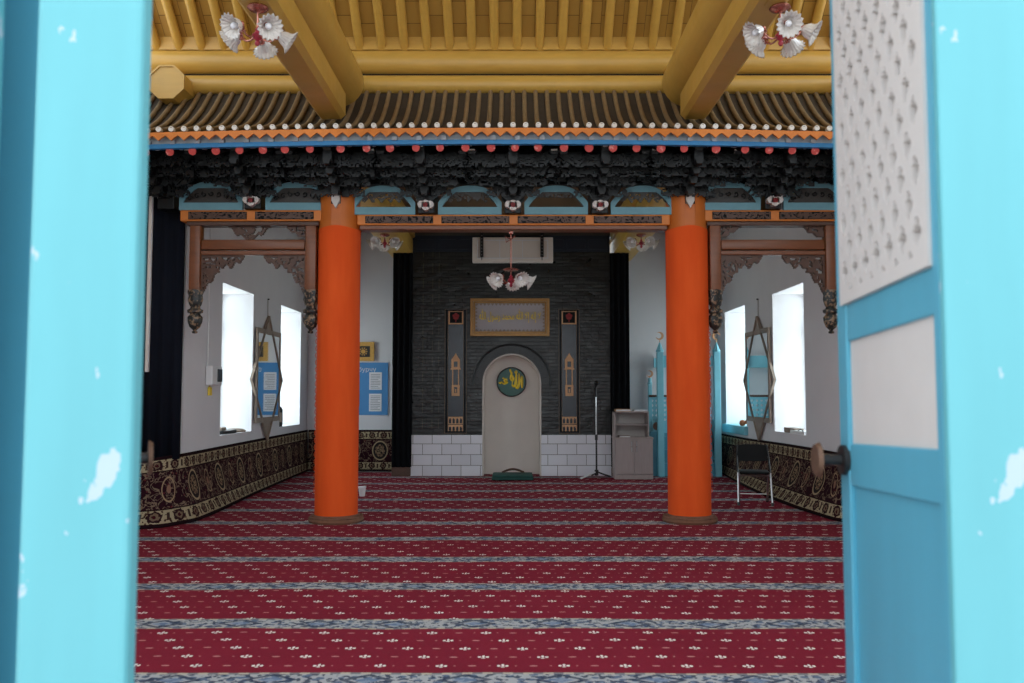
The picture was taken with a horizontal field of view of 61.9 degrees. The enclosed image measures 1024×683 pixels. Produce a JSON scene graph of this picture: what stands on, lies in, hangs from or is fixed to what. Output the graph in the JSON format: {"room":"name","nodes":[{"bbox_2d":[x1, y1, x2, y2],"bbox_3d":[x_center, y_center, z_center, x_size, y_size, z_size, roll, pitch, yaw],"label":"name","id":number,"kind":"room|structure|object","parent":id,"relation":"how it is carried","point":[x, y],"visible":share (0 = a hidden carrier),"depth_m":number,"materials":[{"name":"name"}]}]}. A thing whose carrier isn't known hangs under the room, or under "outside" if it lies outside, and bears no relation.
{"room":"mosque","nodes":[
{"label":"mosque","id":0,"kind":"room"},
{"bbox_2d":[180,223,185,433],"bbox_3d":[-4.450,-0.813,10.720,0.700,6.000,0.300,0,-4,0],"label":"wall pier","id":1,"kind":"object","parent":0,"point":[185,223],"visible":0.07,"depth_m":10.63,"materials":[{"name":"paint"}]},
{"bbox_2d":[180,209,307,453],"bbox_3d":[-4.410,-0.201,14.149,0.620,5.200,6.980,0,-4,0],"label":"wall","id":2,"kind":"structure","parent":0,"point":[239,304],"depth_m":13.42,"materials":[{"name":"white paint"}]},
{"bbox_2d":[205,228,222,385],"bbox_3d":[-4.042,-0.930,11.629,0.107,3.055,0.380,0,-4,0],"label":"meter box","id":3,"kind":"object","parent":2,"relation":"attached to","point":[213,373],"visible":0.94,"depth_m":11.43,"materials":[{"name":"white plastic"}]},
{"bbox_2d":[208,385,211,394],"bbox_3d":[-4.083,0.659,11.491,0.026,0.135,0.100,0,-4,0],"label":"tag","id":4,"kind":"object","parent":3,"relation":"hanging from","point":[209,387],"visible":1,"depth_m":11.48,"materials":[{"name":"gold metal"}]},
{"bbox_2d":[138,430,307,529],"bbox_3d":[-4.220,1.930,13.180,0.882,0.814,7.453,0,-4,0],"label":"carpet","id":5,"kind":"object","parent":2,"relation":"attached to","point":[200,484],"visible":0.88,"depth_m":11.32,"materials":[{"name":"fabric"}]},
{"bbox_2d":[220,427,236,434],"bbox_3d":[-4.250,1.300,12.494,0.220,0.100,0.600,0,-4,0],"label":"box","id":6,"kind":"object","parent":2,"relation":"on","point":[223,430],"visible":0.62,"depth_m":12.37,"materials":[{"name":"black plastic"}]},
{"bbox_2d":[229,428,245,431],"bbox_3d":[-4.250,1.355,13.054,0.278,0.060,0.278,4,-5,-45],"label":"folded cloth","id":7,"kind":"object","parent":2,"relation":"on","point":[237,429],"visible":0.67,"depth_m":13.01,"materials":[{"name":"white fabric"}]},
{"bbox_2d":[250,299,282,440],"bbox_3d":[-4.066,0.461,14.109,0.051,2.362,1.771,0,-4,0],"label":"mirror","id":8,"kind":"object","parent":2,"relation":"attached to","point":[266,389],"visible":1,"depth_m":14.08,"materials":[{"name":"brown wood"}]},
{"bbox_2d":[257,333,278,417],"bbox_3d":[-4.056,0.571,14.162,0.006,1.358,1.200,0,-4,0],"label":"mirror glass","id":9,"kind":"object","parent":8,"relation":"attached to","point":[268,343],"depth_m":14.14,"materials":[{"name":"blue"}]},
{"bbox_2d":[279,407,282,426],"bbox_3d":[-4.200,1.292,15.248,0.163,0.455,0.163,-4,-5,45],"label":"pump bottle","id":10,"kind":"object","parent":2,"relation":"on","point":[281,409],"visible":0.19,"depth_m":15.21,"materials":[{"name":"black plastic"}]},
{"bbox_2d":[307,471,390,471],"bbox_3d":[0.000,2.199,8.681,10.600,0.238,17.000,0,-4,0],"label":"floor","id":11,"kind":"structure","parent":0,"point":[307,471],"depth_m":17.00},
{"bbox_2d":[308,192,363,524],"bbox_3d":[-2.125,0.163,10.370,0.662,4.010,0.662,0,-4,0],"label":"column","id":12,"kind":"structure","parent":11,"relation":"on","point":[337,376],"depth_m":10.16,"materials":[{"name":"orange paint"}]},
{"bbox_2d":[180,210,320,223],"bbox_3d":[-3.174,-1.502,10.432,1.720,0.171,0.240,0,-4,0],"label":"lintel","id":13,"kind":"object","parent":12,"relation":"attached to","point":[186,216],"visible":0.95,"depth_m":10.33,"materials":[{"name":"orange paint"}]},
{"bbox_2d":[179,182,243,210],"bbox_3d":[-3.664,-1.767,10.373,0.770,0.350,0.050,0,-4,0],"label":"panel","id":14,"kind":"object","parent":13,"relation":"on","point":[203,196],"visible":0.89,"depth_m":10.35,"materials":[{"name":"blue paint"}]},
{"bbox_2d":[188,148,309,209],"bbox_3d":[-3.030,-1.901,10.024,1.372,0.566,0.936,0,-4,0],"label":"cluster","id":15,"kind":"object","parent":13,"relation":"on","point":[253,177],"visible":0.92,"depth_m":9.90,"materials":[{"name":"black paint"}]},
{"bbox_2d":[187,222,319,333],"bbox_3d":[-3.149,-0.771,10.357,1.600,1.357,0.198,0,-4,0],"label":"archway","id":16,"kind":"object","parent":13,"relation":"hanging from","point":[202,273],"visible":1,"depth_m":10.32,"materials":[{"name":"brown wood"}]},
{"bbox_2d":[187,289,203,333],"bbox_3d":[-3.849,-0.358,10.332,0.183,0.530,0.183,-1,-4,22],"label":"pendant","id":17,"kind":"object","parent":16,"relation":"attached to","point":[195,296],"depth_m":10.28,"materials":[{"name":"brown wood"}]},
{"bbox_2d":[303,289,317,333],"bbox_3d":[-2.449,-0.358,10.332,0.183,0.530,0.183,1,-4,-22],"label":"pendant","id":18,"kind":"object","parent":16,"relation":"attached to","point":[310,299],"depth_m":10.28,"materials":[{"name":"brown wood"}]},
{"bbox_2d":[265,182,320,209],"bbox_3d":[-2.618,-1.767,10.373,0.770,0.350,0.050,0,-4,0],"label":"panel","id":19,"kind":"object","parent":13,"relation":"on","point":[295,196],"visible":0.91,"depth_m":10.36,"materials":[{"name":"blue paint"}]},
{"bbox_2d":[279,147,400,196],"bbox_3d":[-1.983,-1.964,9.979,1.372,0.445,0.840,0,-4,0],"label":"cluster","id":20,"kind":"object","parent":12,"relation":"on","point":[335,174],"visible":0.91,"depth_m":9.89,"materials":[{"name":"black paint"}]},
{"bbox_2d":[357,215,669,231],"bbox_3d":[0.006,-1.441,10.428,3.790,0.184,0.240,0,-4,0],"label":"lintel","id":21,"kind":"object","parent":12,"relation":"attached to","point":[367,223],"visible":1,"depth_m":10.33,"materials":[{"name":"orange paint"}]},
{"bbox_2d":[354,186,415,214],"bbox_3d":[-1.571,-1.715,10.370,0.770,0.356,0.050,0,-4,0],"label":"panel","id":22,"kind":"object","parent":21,"relation":"on","point":[376,191],"visible":0.94,"depth_m":10.35,"materials":[{"name":"blue paint"}]},
{"bbox_2d":[372,146,490,214],"bbox_3d":[-0.936,-1.873,10.022,1.372,0.621,0.936,0,-4,0],"label":"cluster","id":23,"kind":"object","parent":21,"relation":"on","point":[426,176],"visible":0.94,"depth_m":9.90,"materials":[{"name":"black paint"}]},
{"bbox_2d":[438,186,501,214],"bbox_3d":[-0.523,-1.715,10.370,0.770,0.356,0.050,0,-4,0],"label":"panel","id":24,"kind":"object","parent":21,"relation":"on","point":[477,192],"visible":0.97,"depth_m":10.34,"materials":[{"name":"blue paint"}]},
{"bbox_2d":[487,231,535,290],"bbox_3d":[-0.020,-0.989,10.418,0.622,0.720,0.616,0,-4,0],"label":"chandelier","id":25,"kind":"object","parent":21,"relation":"hanging from","point":[495,280],"visible":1,"depth_m":10.33,"materials":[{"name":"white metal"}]},
{"bbox_2d":[463,145,581,214],"bbox_3d":[0.111,-1.873,10.022,1.372,0.621,0.936,0,-4,0],"label":"cluster","id":26,"kind":"object","parent":21,"relation":"on","point":[512,175],"visible":0.94,"depth_m":9.90,"materials":[{"name":"black paint"}]},
{"bbox_2d":[524,186,587,214],"bbox_3d":[0.523,-1.715,10.370,0.770,0.356,0.050,0,-4,0],"label":"panel","id":27,"kind":"object","parent":21,"relation":"on","point":[548,191],"visible":0.96,"depth_m":10.34,"materials":[{"name":"blue paint"}]},
{"bbox_2d":[554,146,672,214],"bbox_3d":[1.158,-1.873,10.022,1.372,0.621,0.936,0,-4,0],"label":"cluster","id":28,"kind":"object","parent":21,"relation":"on","point":[601,176],"visible":0.94,"depth_m":9.90,"materials":[{"name":"black paint"}]},
{"bbox_2d":[610,186,671,214],"bbox_3d":[1.571,-1.715,10.370,0.770,0.356,0.050,0,-4,0],"label":"panel","id":29,"kind":"object","parent":21,"relation":"on","point":[643,191],"visible":0.92,"depth_m":10.35,"materials":[{"name":"blue paint"}]},
{"bbox_2d":[391,253,412,475],"bbox_3d":[-2.079,0.452,16.532,0.364,4.188,1.142,0,-4,0],"label":"curtain","id":30,"kind":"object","parent":11,"relation":"on","point":[402,262],"depth_m":15.99,"materials":[{"name":"black fabric"}]},
{"bbox_2d":[360,188,414,256],"bbox_3d":[-2.140,-2.106,13.981,0.560,0.598,6.450,0,-4,0],"label":"roof beam","id":31,"kind":"structure","parent":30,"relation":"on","point":[406,237],"depth_m":14.44,"materials":[{"name":"wood"}]},
{"bbox_2d":[366,233,402,251],"bbox_3d":[-2.147,-1.658,14.234,0.618,0.265,0.621,0,-4,0],"label":"chandelier","id":32,"kind":"object","parent":31,"relation":"hanging from","point":[375,241],"visible":1,"depth_m":14.13,"materials":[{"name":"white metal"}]},
{"bbox_2d":[134,472,845,682],"bbox_3d":[0.000,2.096,9.289,9.200,0.008,15.000,0,-4,0],"label":"carpet","id":33,"kind":"object","parent":11,"relation":"on","point":[441,579],"visible":0.64,"depth_m":6.57,"materials":[{"name":"carpet"}]},
{"bbox_2d":[358,486,365,495],"bbox_3d":[-2.243,2.229,12.687,0.122,0.142,0.122,0,-4,0],"label":"paper cup","id":34,"kind":"object","parent":33,"relation":"on","point":[362,489],"visible":1,"depth_m":12.65,"materials":[{"name":"white paper"}]},
{"bbox_2d":[492,468,532,479],"bbox_3d":[-0.009,2.378,15.318,0.740,0.166,0.630,0,-4,0],"label":"mat","id":35,"kind":"object","parent":33,"relation":"on","point":[504,475],"visible":1,"depth_m":15.03,"materials":[{"name":"green fabric"}]},
{"bbox_2d":[580,381,610,478],"bbox_3d":[1.442,1.591,15.468,0.409,1.759,0.620,-3,-4,36],"label":"microphone stand","id":36,"kind":"object","parent":33,"relation":"on","point":[596,472],"visible":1,"depth_m":15.46,"materials":[{"name":"black metal"}]},
{"bbox_2d":[612,411,653,478],"bbox_3d":[2.159,1.865,15.403,0.700,1.206,0.463,0,-4,0],"label":"cabinet","id":37,"kind":"object","parent":33,"relation":"on","point":[632,458],"visible":0.99,"depth_m":15.21,"materials":[{"name":"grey wood"}]},
{"bbox_2d":[614,409,629,410],"bbox_3d":[1.984,1.245,15.473,0.270,0.040,0.240,0,-4,0],"label":"book","id":38,"kind":"object","parent":37,"relation":"on","point":[614,409],"visible":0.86,"depth_m":15.36,"materials":[{"name":"paper"}]},
{"bbox_2d":[618,435,630,437],"bbox_3d":[1.999,1.706,15.344,0.200,0.030,0.240,0,-4,0],"label":"book","id":39,"kind":"object","parent":37,"relation":"on","point":[619,436],"visible":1,"depth_m":15.23,"materials":[{"name":"white paper"}]},
{"bbox_2d":[616,424,647,424],"bbox_3d":[2.128,1.506,15.467,0.578,0.020,0.340,0,-4,0],"label":"shelf","id":40,"kind":"object","parent":37,"relation":"attached to","point":[616,424],"depth_m":15.30,"materials":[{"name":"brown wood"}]},
{"bbox_2d":[647,332,721,476],"bbox_3d":[3.188,1.186,16.313,1.351,2.673,1.140,0,-4,0],"label":"pulpit","id":41,"kind":"object","parent":33,"relation":"on","point":[657,425],"visible":0.32,"depth_m":15.79,"materials":[{"name":"blue wood"}]},
{"bbox_2d":[736,444,773,505],"bbox_3d":[3.361,1.856,11.914,0.486,0.811,0.531,-1,-4,11],"label":"folding chair","id":42,"kind":"object","parent":33,"relation":"on","point":[744,452],"visible":1,"depth_m":12.06,"materials":[{"name":"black metal"}]},
{"bbox_2d":[609,253,629,475],"bbox_3d":[2.009,0.452,16.532,0.355,4.188,1.142,0,-4,0],"label":"pillar","id":43,"kind":"structure","parent":11,"relation":"on","point":[619,262],"depth_m":16.02,"materials":[{"name":"black wood"}]},
{"bbox_2d":[610,188,665,260],"bbox_3d":[2.140,-2.106,13.981,0.560,0.598,6.450,0,-4,0],"label":"roof beam","id":44,"kind":"structure","parent":43,"relation":"on","point":[617,245],"depth_m":14.62,"materials":[{"name":"yellow wood"}]},
{"bbox_2d":[623,233,659,251],"bbox_3d":[2.149,-1.658,14.233,0.615,0.265,0.622,0,-4,0],"label":"chandelier","id":45,"kind":"object","parent":44,"relation":"hanging from","point":[630,242],"visible":1,"depth_m":14.12,"materials":[{"name":"white glass"}]},
{"bbox_2d":[662,193,717,524],"bbox_3d":[2.125,0.163,10.370,0.662,4.010,0.662,0,-4,0],"label":"column","id":46,"kind":"structure","parent":11,"relation":"on","point":[688,376],"depth_m":10.16,"materials":[{"name":"orange paint"}]},
{"bbox_2d":[646,147,763,196],"bbox_3d":[2.205,-1.964,9.979,1.372,0.445,0.840,0,-4,0],"label":"cluster","id":47,"kind":"object","parent":46,"relation":"on","point":[689,174],"visible":0.98,"depth_m":9.89,"materials":[{"name":"black paint"}]},
{"bbox_2d":[705,210,834,221],"bbox_3d":[3.174,-1.502,10.432,1.720,0.171,0.240,0,-4,0],"label":"lintel","id":48,"kind":"object","parent":46,"relation":"attached to","point":[710,215],"visible":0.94,"depth_m":10.33,"materials":[{"name":"orange paint"}]},
{"bbox_2d":[705,182,760,209],"bbox_3d":[2.618,-1.767,10.373,0.770,0.350,0.050,0,-4,0],"label":"panel","id":49,"kind":"object","parent":48,"relation":"on","point":[736,196],"visible":0.91,"depth_m":10.36,"materials":[{"name":"blue paint"}]},
{"bbox_2d":[706,222,837,333],"bbox_3d":[3.149,-0.771,10.357,1.600,1.357,0.198,0,-4,0],"label":"archway","id":50,"kind":"object","parent":48,"relation":"hanging from","point":[720,251],"visible":0.99,"depth_m":10.32,"materials":[{"name":"brown wood"}]},
{"bbox_2d":[708,289,722,333],"bbox_3d":[2.449,-0.358,10.332,0.183,0.530,0.183,-1,-4,22],"label":"pendant","id":51,"kind":"object","parent":50,"relation":"attached to","point":[715,295],"depth_m":10.28,"materials":[{"name":"brown wood"}]},
{"bbox_2d":[822,289,837,333],"bbox_3d":[3.849,-0.358,10.332,0.183,0.530,0.183,1,-4,-22],"label":"pendant","id":52,"kind":"object","parent":50,"relation":"attached to","point":[830,320],"depth_m":10.28,"materials":[{"name":"brown wood"}]},
{"bbox_2d":[737,149,833,209],"bbox_3d":[3.252,-1.901,10.024,1.372,0.566,0.936,0,-4,0],"label":"cluster","id":53,"kind":"object","parent":48,"relation":"on","point":[771,176],"visible":0.95,"depth_m":9.90,"materials":[{"name":"black paint"}]},
{"bbox_2d":[782,182,834,209],"bbox_3d":[3.664,-1.767,10.373,0.770,0.350,0.050,0,-4,0],"label":"panel","id":54,"kind":"object","parent":48,"relation":"on","point":[820,196],"visible":0.8,"depth_m":10.36,"materials":[{"name":"blue paint"}]},
{"bbox_2d":[151,0,830,50],"bbox_3d":[0.000,-5.791,7.133,9.500,3.912,7.528,0,-4,0],"label":"ceiling","id":55,"kind":"structure","parent":0,"point":[177,25],"depth_m":10.51,"materials":[{"name":"yellow wood"}]},
{"bbox_2d":[157,74,833,187],"bbox_3d":[0.000,-2.855,10.706,9.400,1.825,0.180,0,-4,0],"label":"board","id":56,"kind":"object","parent":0,"point":[500,149],"visible":0.08,"depth_m":10.59,"materials":[{"name":"black wood"}]},
{"bbox_2d":[148,90,832,155],"bbox_3d":[0.031,-2.651,9.990,9.342,1.256,1.292,0,-4,0],"label":"tiled eave","id":57,"kind":"object","parent":56,"relation":"attached to","point":[221,122],"visible":0.77,"depth_m":9.83,"materials":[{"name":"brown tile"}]},
{"bbox_2d":[150,65,194,103],"bbox_3d":[-4.156,-3.095,10.512,0.431,0.410,0.595,0,-4,0],"label":"log","id":58,"kind":"object","parent":57,"relation":"on","point":[168,83],"visible":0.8,"depth_m":10.23,"materials":[{"name":"yellow wood"}]},
{"bbox_2d":[238,0,363,118],"bbox_3d":[-2.040,-3.146,5.980,0.584,0.862,8.050,0,-4,0],"label":"tie beam","id":59,"kind":"structure","parent":57,"relation":"on","point":[321,62],"depth_m":8.31,"materials":[{"name":"yellow wood"}]},
{"bbox_2d":[219,2,297,59],"bbox_3d":[-2.037,-2.496,6.809,0.622,0.355,0.609,0,-4,0],"label":"chandelier","id":60,"kind":"object","parent":59,"relation":"hanging from","point":[270,26],"visible":1,"depth_m":6.75,"materials":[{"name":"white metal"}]},
{"bbox_2d":[150,75,831,94],"bbox_3d":[0.000,-3.179,10.575,9.440,0.242,0.242,0,-4,0],"label":"purlin","id":61,"kind":"object","parent":57,"relation":"on","point":[203,84],"visible":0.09,"depth_m":10.48,"materials":[{"name":"yellow wood"}]},
{"bbox_2d":[662,0,787,118],"bbox_3d":[2.040,-3.146,5.980,0.584,0.862,8.050,0,-4,0],"label":"tie beam","id":62,"kind":"structure","parent":57,"relation":"on","point":[711,50],"depth_m":8.23,"materials":[{"name":"yellow wood"}]},
{"bbox_2d":[742,2,822,58],"bbox_3d":[2.129,-2.497,6.784,0.622,0.355,0.611,0,-4,0],"label":"chandelier","id":63,"kind":"object","parent":62,"relation":"hanging from","point":[789,24],"visible":1,"depth_m":6.75,"materials":[{"name":"white glass"}]},
{"bbox_2d":[150,51,830,73],"bbox_3d":[0.000,-3.485,10.694,9.440,0.322,0.322,0,-4,0],"label":"purlin","id":64,"kind":"object","parent":56,"relation":"attached to","point":[187,62],"visible":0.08,"depth_m":10.56,"materials":[{"name":"yellow wood"}]},
{"bbox_2d":[412,252,610,434],"bbox_3d":[-0.033,0.445,16.684,3.739,4.221,1.240,0,-4,0],"label":"wall","id":65,"kind":"structure","parent":0,"point":[442,281],"depth_m":16.11,"materials":[{"name":"brick"}]},
{"bbox_2d":[444,309,466,433],"bbox_3d":[-1.077,0.554,16.031,0.414,2.338,0.050,0,-4,0],"label":"panel","id":66,"kind":"object","parent":65,"relation":"attached to","point":[455,402],"visible":1,"depth_m":16.02,"materials":[{"name":"stone"}]},
{"bbox_2d":[453,313,458,321],"bbox_3d":[-1.076,-0.450,16.078,0.127,0.174,0.020,0,-4,0],"label":"flower","id":67,"kind":"object","parent":66,"relation":"on","point":[455,315],"depth_m":16.07,"materials":[{"name":"paint"}]},
{"bbox_2d":[470,298,549,335],"bbox_3d":[-0.057,-0.453,16.048,1.483,0.706,0.120,0,-4,0],"label":"frame","id":68,"kind":"object","parent":65,"relation":"attached to","point":[488,316],"visible":1,"depth_m":16.04,"materials":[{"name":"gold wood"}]},
{"bbox_2d":[410,435,610,475],"bbox_3d":[-0.033,2.131,15.941,3.779,0.765,0.033,0,-4,0],"label":"tile","id":69,"kind":"structure","parent":65,"relation":"attached to","point":[431,455],"depth_m":15.92,"materials":[{"name":"white tile"}]},
{"bbox_2d":[413,232,609,251],"bbox_3d":[-0.033,-1.966,16.338,3.739,0.550,0.348,0,-4,0],"label":"trim","id":70,"kind":"structure","parent":65,"relation":"on","point":[422,241],"depth_m":16.19,"materials":[{"name":"brown wood"}]},
{"bbox_2d":[472,343,550,475],"bbox_3d":[-0.023,1.287,16.180,1.487,2.479,0.462,0,-4,0],"label":"niche","id":71,"kind":"object","parent":65,"relation":"attached to","point":[511,426],"visible":0.98,"depth_m":16.34,"materials":[{"name":"beige paint"}]},
{"bbox_2d":[497,367,525,396],"bbox_3d":[-0.029,0.777,16.368,0.571,0.571,0.071,0,-4,0],"label":"round plaque","id":72,"kind":"object","parent":71,"relation":"attached to","point":[511,381],"visible":1,"depth_m":16.36,"materials":[{"name":"green plastic"}]},
{"bbox_2d":[558,309,579,433],"bbox_3d":[1.056,0.554,16.031,0.394,2.338,0.050,0,-4,0],"label":"panel","id":73,"kind":"object","parent":65,"relation":"attached to","point":[569,321],"visible":1,"depth_m":16.02,"materials":[{"name":"wood"}]},
{"bbox_2d":[566,313,571,318],"bbox_3d":[1.056,-0.450,16.078,0.127,0.174,0.020,0,-4,0],"label":"flower","id":74,"kind":"object","parent":73,"relation":"on","point":[568,315],"depth_m":16.07,"materials":[{"name":"paint"}]},
{"bbox_2d":[307,233,717,431],"bbox_3d":[0.000,-0.013,17.208,8.400,5.200,0.250,0,-4,0],"label":"wall","id":75,"kind":"structure","parent":0,"point":[647,268],"depth_m":17.11,"materials":[{"name":"white paint"}]},
{"bbox_2d":[308,430,391,470],"bbox_3d":[-3.180,2.156,16.890,1.760,0.809,0.074,0,-4,0],"label":"carpet","id":76,"kind":"object","parent":75,"relation":"attached to","point":[375,446],"visible":0.43,"depth_m":16.90,"materials":[{"name":"fabric"}]},
{"bbox_2d":[360,342,374,360],"bbox_3d":[-2.990,0.201,17.038,0.436,0.380,0.056,0,-4,0],"label":"framed piece","id":77,"kind":"object","parent":75,"relation":"attached to","point":[366,348],"visible":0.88,"depth_m":17.02,"materials":[{"name":"gold metal"}]},
{"bbox_2d":[359,363,387,414],"bbox_3d":[-3.200,0.941,17.009,1.414,1.043,0.028,0,-4,0],"label":"poster","id":78,"kind":"object","parent":75,"relation":"attached to","point":[373,398],"visible":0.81,"depth_m":17.00,"materials":[{"name":"paper"}]},
{"bbox_2d":[370,397,379,409],"bbox_3d":[-2.742,1.219,16.980,0.190,0.284,0.002,0,-4,0],"label":"print","id":79,"kind":"object","parent":78,"relation":"attached to","point":[374,401],"depth_m":16.98,"materials":[{"name":"grey paper"}]},
{"bbox_2d":[371,374,379,386],"bbox_3d":[-2.742,0.793,17.006,0.190,0.284,0.002,0,-4,0],"label":"print","id":80,"kind":"object","parent":78,"relation":"attached to","point":[375,378],"depth_m":17.01,"materials":[{"name":"grey paper"}]},
{"bbox_2d":[318,188,707,232],"bbox_3d":[0.000,-2.472,14.129,9.600,0.170,6.700,0,-4,0],"label":"ceiling","id":81,"kind":"structure","parent":0,"point":[538,202],"depth_m":14.58,"materials":[{"name":"brown wood"}]},
{"bbox_2d":[472,232,552,262],"bbox_3d":[-0.005,-1.872,15.915,1.499,0.808,0.180,0,-4,0],"label":"wall panel","id":82,"kind":"object","parent":81,"relation":"hanging from","point":[484,249],"visible":0.91,"depth_m":15.85,"materials":[{"name":"white"}]},
{"bbox_2d":[718,195,840,451],"bbox_3d":[4.410,-0.201,14.149,0.620,5.200,6.980,0,-4,0],"label":"wall","id":83,"kind":"structure","parent":0,"point":[804,356],"depth_m":13.43,"materials":[{"name":"white paint"}]},
{"bbox_2d":[722,424,747,434],"bbox_3d":[4.310,1.608,15.636,0.580,0.152,1.530,0,-4,0],"label":"trim","id":84,"kind":"structure","parent":83,"relation":"attached to","point":[730,428],"depth_m":15.43,"materials":[{"name":"blue wood"}]},
{"bbox_2d":[739,420,746,425],"bbox_3d":[4.130,1.359,15.103,0.117,0.289,0.279,3,-5,-38],"label":"handle","id":85,"kind":"object","parent":84,"relation":"on","point":[742,422],"visible":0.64,"depth_m":15.11,"materials":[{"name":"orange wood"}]},
{"bbox_2d":[743,299,775,440],"bbox_3d":[4.066,0.461,14.109,0.051,2.362,1.771,0,-4,0],"label":"mirror","id":86,"kind":"object","parent":83,"relation":"attached to","point":[759,389],"visible":1,"depth_m":14.08,"materials":[{"name":"brown wood"}]},
{"bbox_2d":[747,333,768,417],"bbox_3d":[4.056,0.571,14.162,0.006,1.358,1.200,0,-4,0],"label":"mirror glass","id":87,"kind":"object","parent":86,"relation":"attached to","point":[757,343],"depth_m":14.14,"materials":[{"name":"white"}]},
{"bbox_2d":[721,433,841,521],"bbox_3d":[3.993,1.947,13.301,0.794,0.793,7.178,0,-4,-5],"label":"carpet","id":88,"kind":"object","parent":83,"relation":"attached to","point":[794,483],"visible":0.46,"depth_m":12.10,"materials":[{"name":"fabric"}]},
{"bbox_2d":[784,427,805,434],"bbox_3d":[4.230,1.311,12.568,0.220,0.087,0.950,0,-4,0],"label":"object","id":89,"kind":"object","parent":83,"relation":"on","point":[794,430],"visible":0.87,"depth_m":12.55,"materials":[{"name":"white plastic"}]},
{"bbox_3d":[0.000,-0.262,1.769,10.000,4.200,0.100,0,-4,0],"label":"wall","id":90,"kind":"structure","parent":0,"visible":0},
{"bbox_2d":[0,0,151,682],"bbox_3d":[-1.079,-0.259,1.819,0.643,4.200,0.200,0,-4,0],"label":"door","id":91,"kind":"structure","parent":90,"relation":"attached to","point":[75,74],"depth_m":1.72,"materials":[{"name":"teal paint"}]},
{"bbox_2d":[140,441,152,474],"bbox_3d":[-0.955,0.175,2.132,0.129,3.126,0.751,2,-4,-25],"label":"door handle","id":92,"kind":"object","parent":90,"relation":"in","point":[145,458],"depth_m":2.42,"materials":[{"name":"brown wood"}]},
{"bbox_2d":[811,0,951,682],"bbox_3d":[0.917,0.173,2.111,0.134,3.123,0.718,0,-4,0],"label":"door","id":93,"kind":"structure","parent":90,"relation":"in","point":[889,459],"depth_m":2.08,"materials":[{"name":"blue paint"}]},
{"bbox_2d":[931,0,1023,682],"bbox_3d":[1.052,-0.262,1.769,0.376,4.200,0.100,0,-4,0],"label":"trim","id":94,"kind":"structure","parent":90,"relation":"attached to","point":[978,45],"depth_m":1.71,"materials":[{"name":"teal paint"}]},
{"bbox_3d":[-4.860,-0.786,6.120,0.280,5.420,9.120,0,-4,0],"label":"wall","id":95,"kind":"structure","parent":0,"visible":0},
{"bbox_2d":[145,196,153,371],"bbox_3d":[-4.449,-0.709,10.430,0.044,2.164,0.047,0,-4,0],"label":"duct","id":96,"kind":"object","parent":95,"relation":"attached to","point":[151,199],"visible":0.88,"depth_m":10.42,"materials":[{"name":"white plastic"}]},
{"bbox_2d":[140,194,184,458],"bbox_3d":[-4.385,-0.306,10.489,0.670,3.479,0.080,0,-4,0],"label":"curtain","id":97,"kind":"object","parent":95,"relation":"hanging from","point":[161,386],"visible":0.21,"depth_m":10.45,"materials":[{"name":"black fabric"}]},
{"bbox_2d":[147,149,221,211],"bbox_3d":[-4.077,-1.901,10.024,1.372,0.566,0.936,0,-4,0],"label":"cluster","id":98,"kind":"object","parent":95,"relation":"attached to","point":[169,177],"visible":0.62,"depth_m":10.01,"materials":[{"name":"black paint"}]},
{"bbox_3d":[4.860,-0.786,6.120,0.280,5.420,9.120,0,-4,0],"label":"wall","id":99,"kind":"structure","parent":0,"visible":0},
{"bbox_2d":[830,154,833,186],"bbox_3d":[4.189,-1.901,10.024,1.152,0.566,0.936,0,-4,0],"label":"cluster","id":100,"kind":"object","parent":99,"relation":"attached to","point":[832,173],"visible":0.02,"depth_m":9.89,"materials":[{"name":"black paint"}]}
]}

